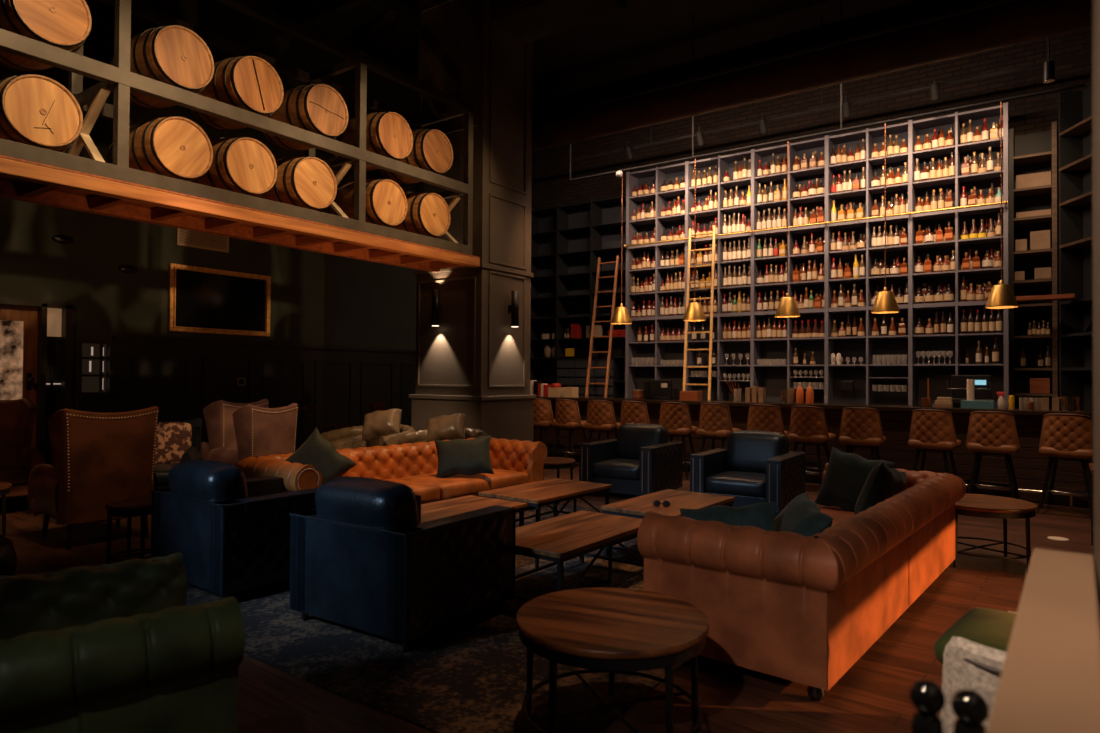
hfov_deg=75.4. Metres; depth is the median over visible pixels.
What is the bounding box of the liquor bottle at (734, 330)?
[732,321,736,339]
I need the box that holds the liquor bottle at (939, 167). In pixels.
[936,159,941,178]
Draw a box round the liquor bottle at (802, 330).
[799,320,804,337]
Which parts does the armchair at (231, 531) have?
frame, arm, arm, tufted panel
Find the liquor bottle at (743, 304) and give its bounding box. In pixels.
[741,293,745,311]
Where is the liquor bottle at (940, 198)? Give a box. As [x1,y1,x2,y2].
[938,189,943,208]
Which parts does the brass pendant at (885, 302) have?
suspension rod, lamp shade, chain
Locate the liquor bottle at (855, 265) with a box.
[853,254,858,277]
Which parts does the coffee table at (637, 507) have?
leg, frame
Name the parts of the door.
glass pane, handle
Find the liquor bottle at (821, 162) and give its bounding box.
[818,152,824,166]
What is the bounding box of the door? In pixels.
[0,304,37,500]
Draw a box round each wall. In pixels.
[0,0,417,409]
[531,28,1091,397]
[1091,0,1099,603]
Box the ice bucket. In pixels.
[1057,396,1076,410]
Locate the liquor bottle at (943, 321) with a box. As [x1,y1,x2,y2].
[941,311,945,333]
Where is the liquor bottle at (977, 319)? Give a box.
[975,310,980,332]
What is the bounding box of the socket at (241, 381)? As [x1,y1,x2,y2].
[239,379,243,384]
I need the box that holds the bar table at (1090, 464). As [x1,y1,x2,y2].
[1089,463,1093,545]
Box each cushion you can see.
[0,465,28,484]
[154,463,177,483]
[155,422,191,463]
[168,459,247,500]
[315,477,418,527]
[362,408,401,440]
[426,413,465,441]
[592,458,638,479]
[616,423,668,459]
[706,471,765,496]
[727,430,788,472]
[934,607,1016,671]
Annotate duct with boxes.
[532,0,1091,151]
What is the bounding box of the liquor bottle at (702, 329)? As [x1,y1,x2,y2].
[701,322,704,339]
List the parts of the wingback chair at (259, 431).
arm, nailhead trim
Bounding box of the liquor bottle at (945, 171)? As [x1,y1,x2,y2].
[942,157,948,177]
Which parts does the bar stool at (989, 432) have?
leg, leg, seat plate, seat, backrest, leg, leg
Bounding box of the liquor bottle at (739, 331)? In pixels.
[737,322,741,339]
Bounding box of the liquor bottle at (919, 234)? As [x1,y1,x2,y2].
[916,225,922,243]
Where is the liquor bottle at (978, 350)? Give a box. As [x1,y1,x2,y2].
[976,340,981,363]
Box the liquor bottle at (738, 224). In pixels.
[736,213,740,231]
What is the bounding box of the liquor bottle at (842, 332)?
[839,322,845,336]
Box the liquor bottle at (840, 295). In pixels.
[838,284,843,307]
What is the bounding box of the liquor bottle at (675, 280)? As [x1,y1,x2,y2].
[674,273,677,289]
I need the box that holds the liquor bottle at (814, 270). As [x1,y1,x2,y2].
[812,260,816,280]
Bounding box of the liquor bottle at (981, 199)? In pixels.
[977,190,984,203]
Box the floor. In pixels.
[0,462,1093,732]
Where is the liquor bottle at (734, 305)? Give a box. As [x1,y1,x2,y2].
[732,295,736,312]
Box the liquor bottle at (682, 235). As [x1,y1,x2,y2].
[680,226,684,238]
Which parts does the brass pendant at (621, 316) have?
lamp shade, suspension rod, chain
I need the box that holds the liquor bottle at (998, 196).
[995,187,1002,201]
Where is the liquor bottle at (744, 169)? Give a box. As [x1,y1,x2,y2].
[742,158,746,178]
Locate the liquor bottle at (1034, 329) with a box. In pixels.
[1032,321,1036,334]
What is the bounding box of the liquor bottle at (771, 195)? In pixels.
[769,182,773,201]
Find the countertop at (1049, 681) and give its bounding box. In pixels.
[986,548,1099,732]
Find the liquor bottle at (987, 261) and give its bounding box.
[982,250,992,268]
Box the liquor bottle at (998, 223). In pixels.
[996,213,1000,235]
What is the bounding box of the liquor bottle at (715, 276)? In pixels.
[714,269,717,287]
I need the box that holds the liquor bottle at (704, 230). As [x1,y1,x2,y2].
[702,224,707,235]
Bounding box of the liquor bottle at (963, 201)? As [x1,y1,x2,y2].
[960,187,966,205]
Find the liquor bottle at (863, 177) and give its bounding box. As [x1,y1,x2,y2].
[861,167,865,188]
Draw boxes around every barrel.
[0,0,91,71]
[0,74,82,152]
[107,116,212,181]
[109,25,213,108]
[189,56,283,130]
[193,137,276,196]
[259,156,336,210]
[260,84,347,150]
[324,179,407,227]
[333,112,412,170]
[378,129,452,183]
[393,192,450,237]
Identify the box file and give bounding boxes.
[586,326,589,337]
[594,325,601,335]
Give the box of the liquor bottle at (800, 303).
[798,295,803,309]
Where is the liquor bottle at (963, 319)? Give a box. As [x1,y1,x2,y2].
[961,309,966,333]
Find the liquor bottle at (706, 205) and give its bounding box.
[703,198,708,210]
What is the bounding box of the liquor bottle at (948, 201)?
[945,192,952,207]
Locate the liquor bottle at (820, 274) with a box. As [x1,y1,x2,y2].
[818,264,823,279]
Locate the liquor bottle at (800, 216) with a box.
[798,207,802,224]
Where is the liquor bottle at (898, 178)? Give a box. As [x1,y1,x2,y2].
[894,168,901,184]
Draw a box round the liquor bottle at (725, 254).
[723,241,727,260]
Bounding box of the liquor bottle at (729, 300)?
[728,292,731,312]
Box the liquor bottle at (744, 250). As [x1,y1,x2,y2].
[742,240,746,259]
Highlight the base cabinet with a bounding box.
[556,357,620,397]
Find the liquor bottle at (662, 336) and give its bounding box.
[660,328,664,340]
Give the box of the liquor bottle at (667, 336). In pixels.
[665,328,670,340]
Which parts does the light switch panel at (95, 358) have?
glass pane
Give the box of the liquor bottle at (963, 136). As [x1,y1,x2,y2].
[960,123,966,143]
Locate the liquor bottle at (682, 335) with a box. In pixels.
[681,327,684,340]
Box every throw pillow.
[285,428,356,484]
[434,435,493,477]
[679,502,776,530]
[774,492,832,535]
[815,446,894,511]
[855,462,906,514]
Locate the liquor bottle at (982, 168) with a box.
[978,153,986,172]
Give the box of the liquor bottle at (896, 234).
[894,225,899,245]
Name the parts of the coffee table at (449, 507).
frame, leg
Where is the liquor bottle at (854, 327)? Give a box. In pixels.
[852,316,856,336]
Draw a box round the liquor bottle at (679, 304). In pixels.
[678,297,681,314]
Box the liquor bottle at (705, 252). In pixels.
[704,245,707,262]
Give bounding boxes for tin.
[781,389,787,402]
[831,353,835,364]
[836,353,840,364]
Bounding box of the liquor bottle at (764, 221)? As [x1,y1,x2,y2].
[762,210,766,228]
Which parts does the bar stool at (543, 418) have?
backrest, seat, leg, leg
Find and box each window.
[45,308,61,465]
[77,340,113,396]
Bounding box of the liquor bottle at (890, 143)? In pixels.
[887,135,892,155]
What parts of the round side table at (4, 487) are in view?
leg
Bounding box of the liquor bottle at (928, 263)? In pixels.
[924,254,931,272]
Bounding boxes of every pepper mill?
[909,679,945,732]
[951,689,988,732]
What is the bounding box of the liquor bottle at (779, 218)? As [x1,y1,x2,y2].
[777,207,781,227]
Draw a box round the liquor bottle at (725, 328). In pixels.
[723,322,726,339]
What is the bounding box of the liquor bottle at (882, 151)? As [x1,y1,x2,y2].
[879,142,886,156]
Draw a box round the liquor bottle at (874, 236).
[872,226,876,247]
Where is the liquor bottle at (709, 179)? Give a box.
[707,167,711,184]
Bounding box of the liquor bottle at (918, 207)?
[915,197,922,211]
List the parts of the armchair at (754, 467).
arm, seat, frame, arm, tufted panel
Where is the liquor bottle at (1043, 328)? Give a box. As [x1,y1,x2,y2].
[1041,320,1045,334]
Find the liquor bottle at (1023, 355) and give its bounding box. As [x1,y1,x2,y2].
[1021,346,1025,367]
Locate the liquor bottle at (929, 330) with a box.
[925,319,933,334]
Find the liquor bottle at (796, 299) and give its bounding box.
[794,291,797,306]
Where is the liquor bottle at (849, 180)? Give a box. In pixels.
[847,170,852,190]
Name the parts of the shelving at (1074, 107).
panel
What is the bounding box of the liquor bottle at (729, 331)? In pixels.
[727,322,731,339]
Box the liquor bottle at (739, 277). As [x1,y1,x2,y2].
[737,266,741,285]
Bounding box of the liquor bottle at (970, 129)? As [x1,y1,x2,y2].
[967,120,972,142]
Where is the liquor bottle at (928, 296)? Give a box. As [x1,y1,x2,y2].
[924,286,933,302]
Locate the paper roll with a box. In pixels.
[967,379,973,399]
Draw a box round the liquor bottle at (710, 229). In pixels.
[708,224,712,235]
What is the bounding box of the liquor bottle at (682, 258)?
[679,252,684,265]
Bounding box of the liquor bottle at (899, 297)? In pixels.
[895,288,903,304]
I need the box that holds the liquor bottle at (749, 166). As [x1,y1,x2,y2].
[747,159,750,177]
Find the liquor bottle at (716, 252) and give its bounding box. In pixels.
[715,244,717,261]
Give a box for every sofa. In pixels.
[0,552,244,732]
[235,438,546,508]
[321,424,414,449]
[637,463,966,701]
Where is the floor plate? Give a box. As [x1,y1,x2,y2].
[1047,536,1068,540]
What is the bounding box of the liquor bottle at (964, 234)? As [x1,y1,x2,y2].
[961,222,968,239]
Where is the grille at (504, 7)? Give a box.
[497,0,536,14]
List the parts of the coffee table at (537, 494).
leg, frame, leg, post, leg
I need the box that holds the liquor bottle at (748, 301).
[746,294,749,311]
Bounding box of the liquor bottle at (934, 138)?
[932,129,937,148]
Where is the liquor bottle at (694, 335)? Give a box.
[692,323,696,340]
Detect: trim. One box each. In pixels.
[0,297,73,460]
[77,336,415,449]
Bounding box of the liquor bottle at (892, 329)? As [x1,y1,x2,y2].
[889,318,895,335]
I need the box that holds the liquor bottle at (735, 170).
[733,161,737,180]
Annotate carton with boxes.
[1016,171,1050,188]
[1016,209,1050,217]
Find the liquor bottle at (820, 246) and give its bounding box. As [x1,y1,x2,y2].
[817,237,823,252]
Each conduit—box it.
[532,18,1091,169]
[569,0,1085,180]
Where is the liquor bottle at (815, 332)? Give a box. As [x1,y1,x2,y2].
[812,319,818,337]
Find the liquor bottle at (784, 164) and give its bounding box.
[782,155,786,172]
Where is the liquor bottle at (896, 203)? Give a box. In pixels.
[893,194,898,213]
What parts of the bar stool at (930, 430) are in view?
leg, leg, backrest, seat plate, seat, leg, leg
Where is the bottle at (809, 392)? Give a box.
[806,382,813,403]
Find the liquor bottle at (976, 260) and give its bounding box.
[973,251,979,268]
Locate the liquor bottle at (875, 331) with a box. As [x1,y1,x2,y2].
[872,318,878,335]
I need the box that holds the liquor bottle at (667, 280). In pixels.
[665,273,669,290]
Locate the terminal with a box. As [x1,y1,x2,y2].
[649,379,680,399]
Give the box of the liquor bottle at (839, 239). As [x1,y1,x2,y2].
[836,230,841,250]
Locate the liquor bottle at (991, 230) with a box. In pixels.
[987,218,994,236]
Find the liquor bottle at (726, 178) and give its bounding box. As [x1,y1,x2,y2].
[723,170,729,181]
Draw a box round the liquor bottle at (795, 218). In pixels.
[793,209,797,225]
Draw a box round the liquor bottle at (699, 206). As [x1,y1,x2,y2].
[696,199,701,211]
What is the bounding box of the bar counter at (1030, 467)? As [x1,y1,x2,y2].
[533,396,1092,507]
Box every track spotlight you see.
[625,141,633,158]
[696,126,704,145]
[759,112,767,132]
[842,95,851,116]
[930,76,939,99]
[1043,37,1054,82]
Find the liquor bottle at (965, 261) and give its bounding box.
[962,252,969,269]
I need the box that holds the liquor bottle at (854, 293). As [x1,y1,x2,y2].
[852,283,856,306]
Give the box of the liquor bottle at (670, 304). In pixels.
[669,296,672,315]
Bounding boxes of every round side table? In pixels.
[0,482,11,536]
[105,498,151,563]
[516,587,708,732]
[543,457,574,504]
[953,494,1037,570]
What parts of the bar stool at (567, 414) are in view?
leg, backrest, seat, leg, seat plate, leg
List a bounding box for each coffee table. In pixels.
[421,495,526,526]
[478,478,611,521]
[513,510,643,600]
[601,489,734,554]
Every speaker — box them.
[52,235,74,243]
[118,265,137,272]
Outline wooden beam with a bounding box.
[0,155,479,271]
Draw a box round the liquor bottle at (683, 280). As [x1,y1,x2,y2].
[682,272,684,289]
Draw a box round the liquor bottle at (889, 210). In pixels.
[886,201,892,214]
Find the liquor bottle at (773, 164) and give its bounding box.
[771,153,775,174]
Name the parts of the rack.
post, post, rail, rail, rail, rail, post, rail, post, post, post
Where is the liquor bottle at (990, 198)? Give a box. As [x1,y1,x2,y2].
[986,188,994,202]
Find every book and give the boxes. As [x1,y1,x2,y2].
[530,380,536,394]
[534,381,540,395]
[538,383,540,396]
[541,383,547,396]
[543,385,550,396]
[608,329,624,331]
[608,332,624,334]
[608,334,624,336]
[745,388,751,401]
[752,386,758,401]
[758,388,765,402]
[933,404,952,407]
[935,400,952,403]
[937,397,951,400]
[1042,398,1048,410]
[1052,398,1058,410]
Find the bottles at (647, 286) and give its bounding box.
[631,118,1000,341]
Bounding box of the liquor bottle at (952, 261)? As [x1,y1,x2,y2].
[950,250,954,270]
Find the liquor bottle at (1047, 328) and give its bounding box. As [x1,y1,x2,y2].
[1046,322,1049,334]
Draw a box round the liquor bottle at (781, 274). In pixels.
[779,265,783,282]
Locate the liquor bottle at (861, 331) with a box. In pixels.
[857,318,864,335]
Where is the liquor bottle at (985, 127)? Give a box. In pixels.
[982,118,987,140]
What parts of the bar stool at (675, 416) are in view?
backrest, seat, leg, leg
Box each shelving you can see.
[530,196,625,397]
[625,102,1009,407]
[1009,121,1057,408]
[1058,85,1092,409]
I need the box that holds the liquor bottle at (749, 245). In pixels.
[747,238,750,258]
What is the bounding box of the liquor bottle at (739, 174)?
[737,162,741,179]
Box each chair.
[0,398,44,513]
[28,406,158,549]
[154,417,201,488]
[201,399,268,459]
[207,403,297,464]
[369,402,384,412]
[386,428,487,444]
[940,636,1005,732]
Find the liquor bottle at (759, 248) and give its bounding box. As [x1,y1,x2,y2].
[757,239,761,257]
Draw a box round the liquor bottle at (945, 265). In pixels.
[942,256,949,271]
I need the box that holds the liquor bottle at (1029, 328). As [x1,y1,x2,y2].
[1028,323,1031,335]
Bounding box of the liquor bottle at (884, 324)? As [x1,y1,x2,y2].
[881,315,886,335]
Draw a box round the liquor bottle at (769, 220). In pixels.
[767,208,771,228]
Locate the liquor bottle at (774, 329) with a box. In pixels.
[772,320,776,338]
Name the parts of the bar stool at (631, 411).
backrest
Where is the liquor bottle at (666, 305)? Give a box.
[664,299,668,315]
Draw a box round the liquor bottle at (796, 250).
[793,240,799,254]
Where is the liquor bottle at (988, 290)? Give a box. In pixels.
[986,281,991,300]
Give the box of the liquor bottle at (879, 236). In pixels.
[877,226,881,246]
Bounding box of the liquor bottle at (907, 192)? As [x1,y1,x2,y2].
[906,192,907,212]
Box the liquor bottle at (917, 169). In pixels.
[914,158,919,181]
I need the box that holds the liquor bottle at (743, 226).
[741,214,745,231]
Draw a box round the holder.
[724,378,740,401]
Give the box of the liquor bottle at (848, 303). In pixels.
[845,291,851,306]
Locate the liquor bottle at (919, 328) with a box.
[915,318,923,334]
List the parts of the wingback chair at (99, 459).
arm, leg, leg, seat, nailhead trim, leg, leg, arm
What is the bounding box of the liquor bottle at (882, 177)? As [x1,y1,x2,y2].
[880,166,884,186]
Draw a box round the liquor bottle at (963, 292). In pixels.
[960,276,966,301]
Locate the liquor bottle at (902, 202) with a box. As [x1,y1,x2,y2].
[899,194,904,212]
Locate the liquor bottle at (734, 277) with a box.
[732,266,736,285]
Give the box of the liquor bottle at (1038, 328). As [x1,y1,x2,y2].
[1037,323,1040,334]
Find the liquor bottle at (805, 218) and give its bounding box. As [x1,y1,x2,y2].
[803,207,808,224]
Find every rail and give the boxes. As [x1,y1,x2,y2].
[547,450,1086,508]
[624,200,1007,246]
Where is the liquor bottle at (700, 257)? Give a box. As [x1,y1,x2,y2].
[697,248,703,263]
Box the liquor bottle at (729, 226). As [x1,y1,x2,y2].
[727,215,731,232]
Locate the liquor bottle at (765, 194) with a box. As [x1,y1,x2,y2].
[763,185,767,202]
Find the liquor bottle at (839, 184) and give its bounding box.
[836,174,841,192]
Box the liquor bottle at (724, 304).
[722,294,726,312]
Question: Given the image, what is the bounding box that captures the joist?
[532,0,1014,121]
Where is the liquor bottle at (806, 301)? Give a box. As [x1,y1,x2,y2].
[804,287,808,308]
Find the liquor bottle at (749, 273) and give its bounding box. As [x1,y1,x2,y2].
[747,266,750,284]
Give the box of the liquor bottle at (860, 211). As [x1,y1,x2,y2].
[857,203,863,217]
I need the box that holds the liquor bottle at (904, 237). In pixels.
[900,228,907,244]
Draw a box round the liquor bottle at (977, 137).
[973,127,981,141]
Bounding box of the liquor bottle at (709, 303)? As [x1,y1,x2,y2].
[708,296,710,313]
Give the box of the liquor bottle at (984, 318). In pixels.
[982,308,987,332]
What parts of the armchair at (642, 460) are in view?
arm, seat, arm, tufted panel, frame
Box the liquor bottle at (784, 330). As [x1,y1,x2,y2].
[782,320,786,337]
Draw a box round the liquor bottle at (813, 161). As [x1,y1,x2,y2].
[810,152,816,167]
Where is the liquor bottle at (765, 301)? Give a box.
[763,292,767,310]
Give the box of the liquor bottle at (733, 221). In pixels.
[732,213,735,232]
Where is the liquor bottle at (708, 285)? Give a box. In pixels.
[706,272,710,287]
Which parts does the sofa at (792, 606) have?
arm, arm, backrest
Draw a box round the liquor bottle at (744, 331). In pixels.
[742,321,746,338]
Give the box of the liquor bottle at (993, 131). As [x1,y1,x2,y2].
[990,122,996,139]
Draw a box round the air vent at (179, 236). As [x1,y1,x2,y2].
[177,228,228,252]
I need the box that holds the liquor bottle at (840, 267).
[837,258,842,278]
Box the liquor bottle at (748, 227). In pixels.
[746,219,750,230]
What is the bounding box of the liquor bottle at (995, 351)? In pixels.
[992,338,998,363]
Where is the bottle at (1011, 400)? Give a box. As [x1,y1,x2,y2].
[1008,395,1014,409]
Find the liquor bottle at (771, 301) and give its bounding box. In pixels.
[769,291,773,310]
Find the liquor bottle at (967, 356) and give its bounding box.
[966,351,968,363]
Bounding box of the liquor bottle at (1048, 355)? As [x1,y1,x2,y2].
[1045,346,1050,367]
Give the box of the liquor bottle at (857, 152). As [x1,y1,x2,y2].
[855,143,859,160]
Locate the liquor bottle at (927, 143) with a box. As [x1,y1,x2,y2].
[923,134,930,149]
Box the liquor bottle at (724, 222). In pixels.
[723,214,726,233]
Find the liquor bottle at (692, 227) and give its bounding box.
[691,221,694,236]
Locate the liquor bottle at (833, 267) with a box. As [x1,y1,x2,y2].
[831,258,836,278]
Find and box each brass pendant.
[611,172,631,324]
[683,158,705,321]
[775,141,799,317]
[871,123,899,313]
[985,102,1018,308]
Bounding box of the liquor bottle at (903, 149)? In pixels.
[900,139,907,153]
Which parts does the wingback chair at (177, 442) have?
seat, arm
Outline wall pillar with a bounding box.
[409,0,535,441]
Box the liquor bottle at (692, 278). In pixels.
[691,271,693,288]
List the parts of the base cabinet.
drawer, drawer, drawer, drawer, drawer, drawer, drawer, drawer, drawer, drawer, drawer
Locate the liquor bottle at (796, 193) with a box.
[793,184,800,198]
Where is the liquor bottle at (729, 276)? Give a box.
[727,265,731,286]
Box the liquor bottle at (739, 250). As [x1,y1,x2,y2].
[737,239,741,259]
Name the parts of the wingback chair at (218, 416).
arm, nailhead trim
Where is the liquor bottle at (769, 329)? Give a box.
[767,318,771,338]
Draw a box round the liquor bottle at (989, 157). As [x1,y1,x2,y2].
[987,147,992,171]
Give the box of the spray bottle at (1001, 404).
[997,392,1005,408]
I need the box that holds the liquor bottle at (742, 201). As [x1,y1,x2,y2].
[739,192,745,205]
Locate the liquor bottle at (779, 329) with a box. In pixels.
[777,320,781,338]
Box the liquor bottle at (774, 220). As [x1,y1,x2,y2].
[772,209,776,227]
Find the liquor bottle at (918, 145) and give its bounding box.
[914,136,921,151]
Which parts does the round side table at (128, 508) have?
leg, leg, leg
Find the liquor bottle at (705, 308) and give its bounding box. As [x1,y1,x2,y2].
[703,295,707,313]
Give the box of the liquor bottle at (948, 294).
[944,284,953,302]
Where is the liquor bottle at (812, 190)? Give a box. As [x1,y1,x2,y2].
[808,180,816,196]
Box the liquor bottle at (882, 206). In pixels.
[880,196,884,215]
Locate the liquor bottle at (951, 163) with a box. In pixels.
[949,152,954,176]
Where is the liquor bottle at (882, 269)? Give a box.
[880,260,888,275]
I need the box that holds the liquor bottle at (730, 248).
[728,241,731,260]
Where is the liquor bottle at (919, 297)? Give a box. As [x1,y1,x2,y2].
[915,288,923,303]
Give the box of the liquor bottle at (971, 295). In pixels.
[967,284,975,300]
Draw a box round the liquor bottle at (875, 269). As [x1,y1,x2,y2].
[871,259,879,276]
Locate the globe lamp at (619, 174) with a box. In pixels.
[616,169,622,177]
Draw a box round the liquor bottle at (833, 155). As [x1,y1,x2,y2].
[831,146,835,164]
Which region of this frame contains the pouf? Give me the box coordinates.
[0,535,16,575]
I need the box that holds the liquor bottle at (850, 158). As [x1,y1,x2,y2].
[847,148,854,161]
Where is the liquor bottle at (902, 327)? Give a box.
[899,318,905,334]
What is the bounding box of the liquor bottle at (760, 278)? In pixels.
[756,270,763,284]
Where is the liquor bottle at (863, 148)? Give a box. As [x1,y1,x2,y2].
[860,139,865,159]
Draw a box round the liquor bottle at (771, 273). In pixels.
[769,264,773,283]
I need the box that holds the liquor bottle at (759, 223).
[757,212,761,229]
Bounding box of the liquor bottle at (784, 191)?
[782,179,786,199]
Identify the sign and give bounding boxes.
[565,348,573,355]
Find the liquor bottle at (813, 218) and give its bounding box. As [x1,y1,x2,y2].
[810,209,816,223]
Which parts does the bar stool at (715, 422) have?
leg, seat plate, backrest, seat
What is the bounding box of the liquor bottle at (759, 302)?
[757,293,761,311]
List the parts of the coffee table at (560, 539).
post, leg, frame, leg, post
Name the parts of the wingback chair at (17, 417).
seat, leg, leg, arm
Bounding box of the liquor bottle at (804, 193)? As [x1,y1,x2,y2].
[801,184,807,197]
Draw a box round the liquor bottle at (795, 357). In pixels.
[793,348,797,364]
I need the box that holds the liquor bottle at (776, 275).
[774,265,778,282]
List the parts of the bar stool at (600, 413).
seat, backrest, seat plate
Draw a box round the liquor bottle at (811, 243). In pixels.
[809,233,814,253]
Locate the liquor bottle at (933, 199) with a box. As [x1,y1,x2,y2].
[931,190,936,209]
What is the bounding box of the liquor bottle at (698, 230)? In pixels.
[696,224,701,236]
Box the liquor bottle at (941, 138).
[938,126,944,147]
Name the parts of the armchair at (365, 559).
arm, frame, arm, tufted panel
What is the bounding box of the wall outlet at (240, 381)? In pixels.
[237,378,244,385]
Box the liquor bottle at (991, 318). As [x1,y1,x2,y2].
[989,309,994,332]
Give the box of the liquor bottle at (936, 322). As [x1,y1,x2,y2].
[934,312,938,334]
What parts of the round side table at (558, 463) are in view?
leg, leg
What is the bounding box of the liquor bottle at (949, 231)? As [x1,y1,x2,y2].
[945,222,952,240]
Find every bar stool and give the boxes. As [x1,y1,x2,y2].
[533,398,562,456]
[552,399,586,468]
[584,400,619,441]
[617,401,649,429]
[659,402,697,479]
[696,403,739,451]
[746,404,788,435]
[787,406,835,485]
[839,407,885,459]
[908,409,961,475]
[966,411,1019,498]
[1037,413,1092,514]
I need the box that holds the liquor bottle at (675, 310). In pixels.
[673,298,677,315]
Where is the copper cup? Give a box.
[921,398,929,406]
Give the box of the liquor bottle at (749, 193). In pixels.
[747,185,750,204]
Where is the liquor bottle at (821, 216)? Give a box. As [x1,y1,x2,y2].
[818,207,824,222]
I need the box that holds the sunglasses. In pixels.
[652,500,670,506]
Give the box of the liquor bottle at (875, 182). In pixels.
[871,172,879,187]
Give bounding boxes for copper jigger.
[1028,402,1033,409]
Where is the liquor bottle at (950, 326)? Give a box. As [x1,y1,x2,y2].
[947,312,953,333]
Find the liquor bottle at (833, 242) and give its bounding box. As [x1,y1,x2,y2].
[830,233,835,251]
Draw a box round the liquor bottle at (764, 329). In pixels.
[762,319,766,338]
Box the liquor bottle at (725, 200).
[723,191,727,207]
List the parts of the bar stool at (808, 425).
backrest, seat plate, seat, leg, leg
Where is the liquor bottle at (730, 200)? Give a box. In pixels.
[728,189,732,207]
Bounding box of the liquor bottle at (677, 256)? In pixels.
[675,250,678,265]
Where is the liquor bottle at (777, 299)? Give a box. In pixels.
[775,290,779,310]
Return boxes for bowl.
[551,383,560,387]
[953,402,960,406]
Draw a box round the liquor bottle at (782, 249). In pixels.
[779,240,786,255]
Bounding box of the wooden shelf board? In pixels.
[1015,294,1074,301]
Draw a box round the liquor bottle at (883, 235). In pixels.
[882,224,887,246]
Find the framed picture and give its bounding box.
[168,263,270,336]
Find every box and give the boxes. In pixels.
[542,334,549,338]
[548,387,562,396]
[563,387,577,397]
[571,324,581,337]
[680,391,701,400]
[961,400,994,408]
[1015,239,1026,250]
[1015,271,1024,280]
[1030,230,1049,249]
[1030,378,1049,393]
[1034,267,1050,278]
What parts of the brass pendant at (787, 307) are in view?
suspension rod, lamp shade, chain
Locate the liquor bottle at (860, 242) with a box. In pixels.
[857,234,864,248]
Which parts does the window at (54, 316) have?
lit pane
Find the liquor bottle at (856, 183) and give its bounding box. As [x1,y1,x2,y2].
[853,174,859,189]
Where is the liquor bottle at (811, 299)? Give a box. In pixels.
[809,290,813,308]
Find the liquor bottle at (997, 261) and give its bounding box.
[994,251,1002,267]
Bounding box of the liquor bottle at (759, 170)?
[757,160,761,176]
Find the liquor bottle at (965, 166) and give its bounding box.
[962,157,969,174]
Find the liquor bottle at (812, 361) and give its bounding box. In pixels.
[810,352,814,364]
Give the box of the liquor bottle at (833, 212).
[831,201,836,220]
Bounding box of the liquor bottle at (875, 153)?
[871,144,878,158]
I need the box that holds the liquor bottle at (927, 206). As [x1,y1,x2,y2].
[923,197,930,210]
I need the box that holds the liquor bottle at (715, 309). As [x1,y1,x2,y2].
[713,296,717,313]
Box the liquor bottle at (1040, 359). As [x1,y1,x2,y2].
[1038,350,1042,367]
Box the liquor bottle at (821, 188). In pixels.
[817,180,824,194]
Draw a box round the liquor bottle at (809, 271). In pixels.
[807,260,811,280]
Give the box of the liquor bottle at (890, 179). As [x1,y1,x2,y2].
[886,170,893,185]
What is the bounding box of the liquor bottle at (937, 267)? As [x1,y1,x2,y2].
[933,256,941,271]
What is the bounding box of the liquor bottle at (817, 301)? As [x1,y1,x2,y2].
[814,293,821,308]
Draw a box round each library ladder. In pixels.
[585,256,618,397]
[683,225,715,399]
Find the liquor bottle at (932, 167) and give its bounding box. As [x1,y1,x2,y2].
[930,158,935,179]
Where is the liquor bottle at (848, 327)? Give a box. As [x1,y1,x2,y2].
[846,315,850,336]
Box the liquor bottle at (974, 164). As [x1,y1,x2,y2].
[971,152,977,173]
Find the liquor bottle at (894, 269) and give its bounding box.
[890,259,898,274]
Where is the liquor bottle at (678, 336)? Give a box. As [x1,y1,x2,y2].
[676,328,680,340]
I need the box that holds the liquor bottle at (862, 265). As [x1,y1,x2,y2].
[859,255,864,276]
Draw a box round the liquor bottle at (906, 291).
[904,283,907,303]
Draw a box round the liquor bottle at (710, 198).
[709,190,712,209]
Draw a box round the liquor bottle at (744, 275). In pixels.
[742,264,746,285]
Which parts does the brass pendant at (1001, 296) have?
chain, suspension rod, lamp shade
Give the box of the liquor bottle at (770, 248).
[768,237,772,256]
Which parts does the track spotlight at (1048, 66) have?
stem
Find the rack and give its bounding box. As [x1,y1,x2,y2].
[0,0,473,254]
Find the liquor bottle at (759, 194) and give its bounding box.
[757,183,761,203]
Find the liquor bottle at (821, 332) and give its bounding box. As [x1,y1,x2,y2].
[819,321,823,336]
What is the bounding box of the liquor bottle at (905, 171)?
[902,162,907,183]
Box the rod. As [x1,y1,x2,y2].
[927,378,928,397]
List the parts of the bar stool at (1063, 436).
leg, leg, seat, backrest, seat plate, leg, leg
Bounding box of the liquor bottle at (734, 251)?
[732,240,736,260]
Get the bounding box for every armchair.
[150,459,317,597]
[289,477,515,651]
[579,423,682,495]
[690,430,804,517]
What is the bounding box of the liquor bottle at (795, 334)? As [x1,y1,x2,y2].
[792,321,798,337]
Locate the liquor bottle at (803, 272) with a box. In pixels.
[801,263,805,281]
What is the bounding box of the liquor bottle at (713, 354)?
[712,349,715,364]
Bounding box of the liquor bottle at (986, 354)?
[985,347,988,363]
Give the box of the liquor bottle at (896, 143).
[894,135,899,154]
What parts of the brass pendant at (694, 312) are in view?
lamp shade, suspension rod, chain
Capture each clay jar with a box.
[544,344,551,357]
[552,344,555,357]
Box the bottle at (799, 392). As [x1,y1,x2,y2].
[796,382,803,403]
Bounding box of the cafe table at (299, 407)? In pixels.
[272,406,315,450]
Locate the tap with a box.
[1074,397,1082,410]
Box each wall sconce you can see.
[431,289,441,325]
[508,291,518,326]
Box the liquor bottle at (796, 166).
[793,156,799,170]

